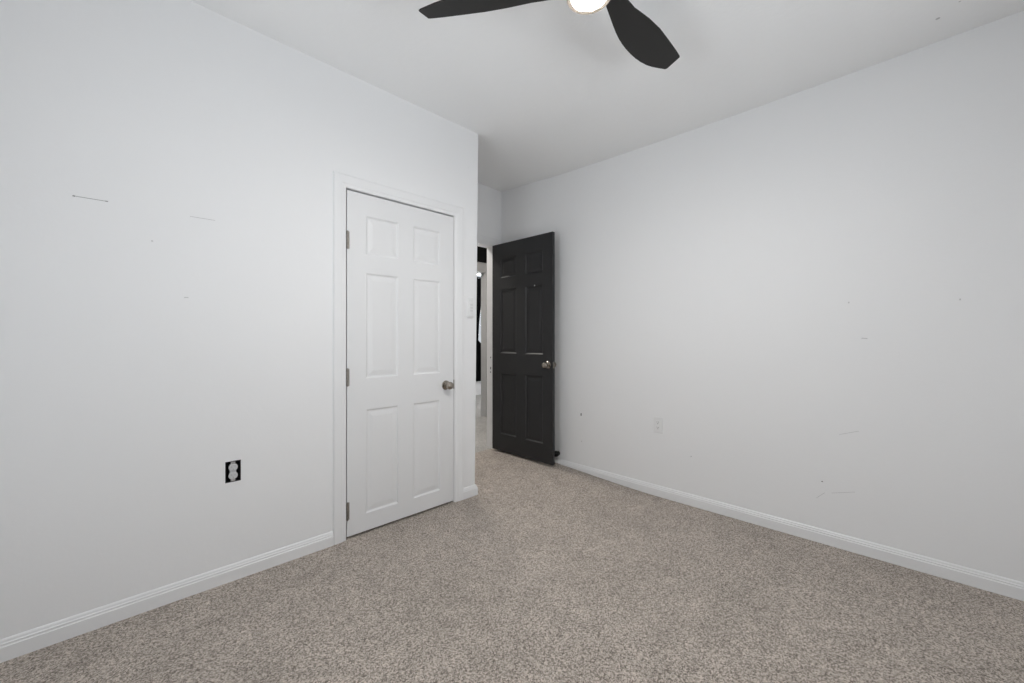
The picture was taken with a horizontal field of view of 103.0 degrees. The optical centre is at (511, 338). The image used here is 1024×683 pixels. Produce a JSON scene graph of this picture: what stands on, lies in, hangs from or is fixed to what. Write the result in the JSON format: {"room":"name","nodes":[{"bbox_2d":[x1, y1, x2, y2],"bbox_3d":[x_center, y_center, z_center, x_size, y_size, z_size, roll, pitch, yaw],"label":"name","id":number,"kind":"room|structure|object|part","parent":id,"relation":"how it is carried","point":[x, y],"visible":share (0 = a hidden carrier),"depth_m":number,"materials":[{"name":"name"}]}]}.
{"room":"empty bedroom","nodes":[
{"label":"empty bedroom","id":0,"kind":"room"},
{"bbox_2d":[0,0,477,639],"bbox_3d":[-1.553,-0.297,2.310,2.960,2.950,0.723,0,0,-45],"label":"wall","id":1,"kind":"structure","parent":0,"point":[167,167],"depth_m":1.82,"materials":[{"name":"white paint"}]},
{"bbox_2d":[0,531,333,662],"bbox_3d":[-1.681,1.145,1.664,1.867,0.091,0.014,0,0,-45],"label":"baseboard","id":2,"kind":"structure","parent":1,"relation":"attached to","point":[23,643],"depth_m":1.76,"materials":[{"name":"white paint"}]},
{"bbox_2d":[225,460,240,482],"bbox_3d":[-1.384,0.649,2.013,0.063,0.101,0.070,0,0,-45],"label":"electrical outlet","id":3,"kind":"object","parent":1,"relation":"attached to","point":[232,468],"visible":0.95,"depth_m":2.00,"materials":[{"name":"black plastic"}]},
{"bbox_2d":[228,464,237,478],"bbox_3d":[-1.372,0.649,2.000,0.038,0.068,0.034,0,0,-45],"label":"receptacle","id":4,"kind":"object","parent":3,"relation":"attached to","point":[232,468],"depth_m":1.99,"materials":[{"name":"grey plastic"}]},
{"bbox_2d":[333,171,462,544],"bbox_3d":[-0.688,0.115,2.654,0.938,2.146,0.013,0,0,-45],"label":"trim","id":5,"kind":"structure","parent":1,"relation":"attached to","point":[341,181],"depth_m":2.36,"materials":[{"name":"white paint"}]},
{"bbox_2d":[346,190,453,536],"bbox_3d":[-0.683,0.146,2.647,0.779,2.035,0.101,0,0,-45],"label":"door","id":6,"kind":"structure","parent":1,"relation":"in","point":[400,382],"depth_m":2.62,"materials":[{"name":"white paint"}]},
{"bbox_3d":[-0.437,0.330,2.852,0.054,0.054,0.044,0,0,-45],"label":"knob","id":7,"kind":"part","parent":6,"relation":"part of","materials":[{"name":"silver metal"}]},
{"bbox_2d":[463,484,477,499],"bbox_3d":[-0.559,1.145,3.277,0.140,0.091,0.716,0,0,-45],"label":"baseboard","id":8,"kind":"structure","parent":1,"relation":"attached to","point":[470,491],"depth_m":3.02,"materials":[{"name":"white paint"}]},
{"bbox_2d":[467,298,473,317],"bbox_3d":[-0.306,-0.226,3.029,0.058,0.150,0.020,0,0,-45],"label":"wall control","id":9,"kind":"object","parent":1,"relation":"attached to","point":[470,301],"visible":1,"depth_m":3.02,"materials":[{"name":"white plastic"}]},
{"bbox_2d":[476,381,480,394],"bbox_3d":[-1.669,-0.222,7.272,6.100,2.800,0.100,0,0,-45],"label":"wall","id":10,"kind":"structure","parent":0,"point":[478,383],"depth_m":8.20,"materials":[{"name":"white paint"}]},
{"bbox_3d":[-0.795,-0.542,8.094,1.320,1.600,0.130,0,0,-45],"label":"window","id":11,"kind":"structure","parent":10,"relation":"in","visible":0},
{"bbox_2d":[476,277,480,380],"bbox_3d":[-0.729,-0.185,8.028,1.500,2.067,0.047,0,0,-45],"label":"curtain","id":12,"kind":"object","parent":11,"relation":"hanging from","point":[478,344],"visible":0.11,"depth_m":8.09,"materials":[{"name":"black fabric"}]},
{"bbox_2d":[477,246,486,416],"bbox_3d":[-0.374,-0.222,5.971,6.100,2.800,0.112,0,0,-45],"label":"wall","id":13,"kind":"structure","parent":0,"point":[482,273],"depth_m":5.93,"materials":[{"name":"grey paint"}]},
{"bbox_2d":[477,263,486,416],"bbox_3d":[-0.674,0.053,5.601,1.062,2.250,0.013,0,0,-45],"label":"trim","id":14,"kind":"structure","parent":13,"relation":"attached to","point":[480,267],"depth_m":5.90,"materials":[{"name":"grey paint"}]},
{"bbox_2d":[477,183,501,243],"bbox_3d":[-0.076,-0.287,4.362,7.950,2.970,0.100,0,0,-45],"label":"wall","id":15,"kind":"structure","parent":0,"point":[489,216],"depth_m":4.14,"materials":[{"name":"white paint"}]},
{"bbox_2d":[477,243,492,448],"bbox_3d":[-0.507,0.121,3.933,0.821,2.154,0.102,0,0,-45],"label":"trim","id":16,"kind":"structure","parent":15,"relation":"attached to","point":[489,247],"depth_m":4.22,"materials":[{"name":"white paint"}]},
{"bbox_2d":[477,235,499,245],"bbox_3d":[-0.446,0.082,3.909,0.904,2.212,0.021,0,0,-45],"label":"trim","id":17,"kind":"structure","parent":15,"relation":"attached to","point":[480,239],"depth_m":4.10,"materials":[{"name":"white paint"}]},
{"bbox_2d":[492,231,555,464],"bbox_3d":[0.088,0.086,3.865,0.163,2.051,0.805,0,0,-45],"label":"door","id":18,"kind":"structure","parent":15,"relation":"in","point":[523,270],"depth_m":3.81,"materials":[{"name":"grey paint"}]},
{"bbox_2d":[0,395,1023,682],"bbox_3d":[0.297,1.214,3.917,8.050,0.167,7.630,0,0,-45],"label":"floor","id":19,"kind":"structure","parent":0,"point":[557,573],"depth_m":1.76,"materials":[{"name":"beige carpet"}]},
{"bbox_2d":[190,0,1023,191],"bbox_3d":[0.032,-1.571,1.369,4.078,0.207,4.394,0,0,-45],"label":"ceiling","id":20,"kind":"structure","parent":0,"point":[547,89],"depth_m":2.19,"materials":[{"name":"white paint"}]},
{"bbox_2d":[419,0,679,68],"bbox_3d":[0.397,-1.379,1.578,1.042,0.314,1.195,0,0,-45],"label":"ceiling fan","id":21,"kind":"object","parent":20,"relation":"hanging from","point":[640,36],"visible":1,"depth_m":1.64,"materials":[{"name":"black wood"}]},
{"bbox_3d":[-0.070,-1.296,1.556,0.614,0.057,0.138,0,0,14],"label":"blade","id":22,"kind":"part","parent":21,"relation":"part of","materials":[{"name":"black wood"}]},
{"bbox_3d":[0.541,-1.296,1.737,0.614,0.057,0.138,0,0,-45],"label":"blade","id":23,"kind":"part","parent":21,"relation":"part of","materials":[{"name":"black wood"}]},
{"bbox_2d":[502,11,1023,581],"bbox_3d":[1.431,-0.287,2.797,0.121,2.970,4.244,0,0,-45],"label":"wall","id":24,"kind":"structure","parent":0,"point":[816,293],"depth_m":2.33,"materials":[{"name":"white paint"}]},
{"bbox_2d":[653,417,662,433],"bbox_3d":[1.092,0.647,3.047,0.008,0.118,0.074,0,0,-45],"label":"electrical outlet","id":25,"kind":"object","parent":24,"relation":"attached to","point":[657,421],"visible":1,"depth_m":3.04,"materials":[{"name":"white plastic"}]},
{"bbox_2d":[555,458,1023,600],"bbox_3d":[1.383,1.145,2.750,0.014,0.091,4.244,0,0,-45],"label":"baseboard","id":26,"kind":"structure","parent":24,"relation":"attached to","point":[989,582],"depth_m":2.30,"materials":[{"name":"white paint"}]}
]}

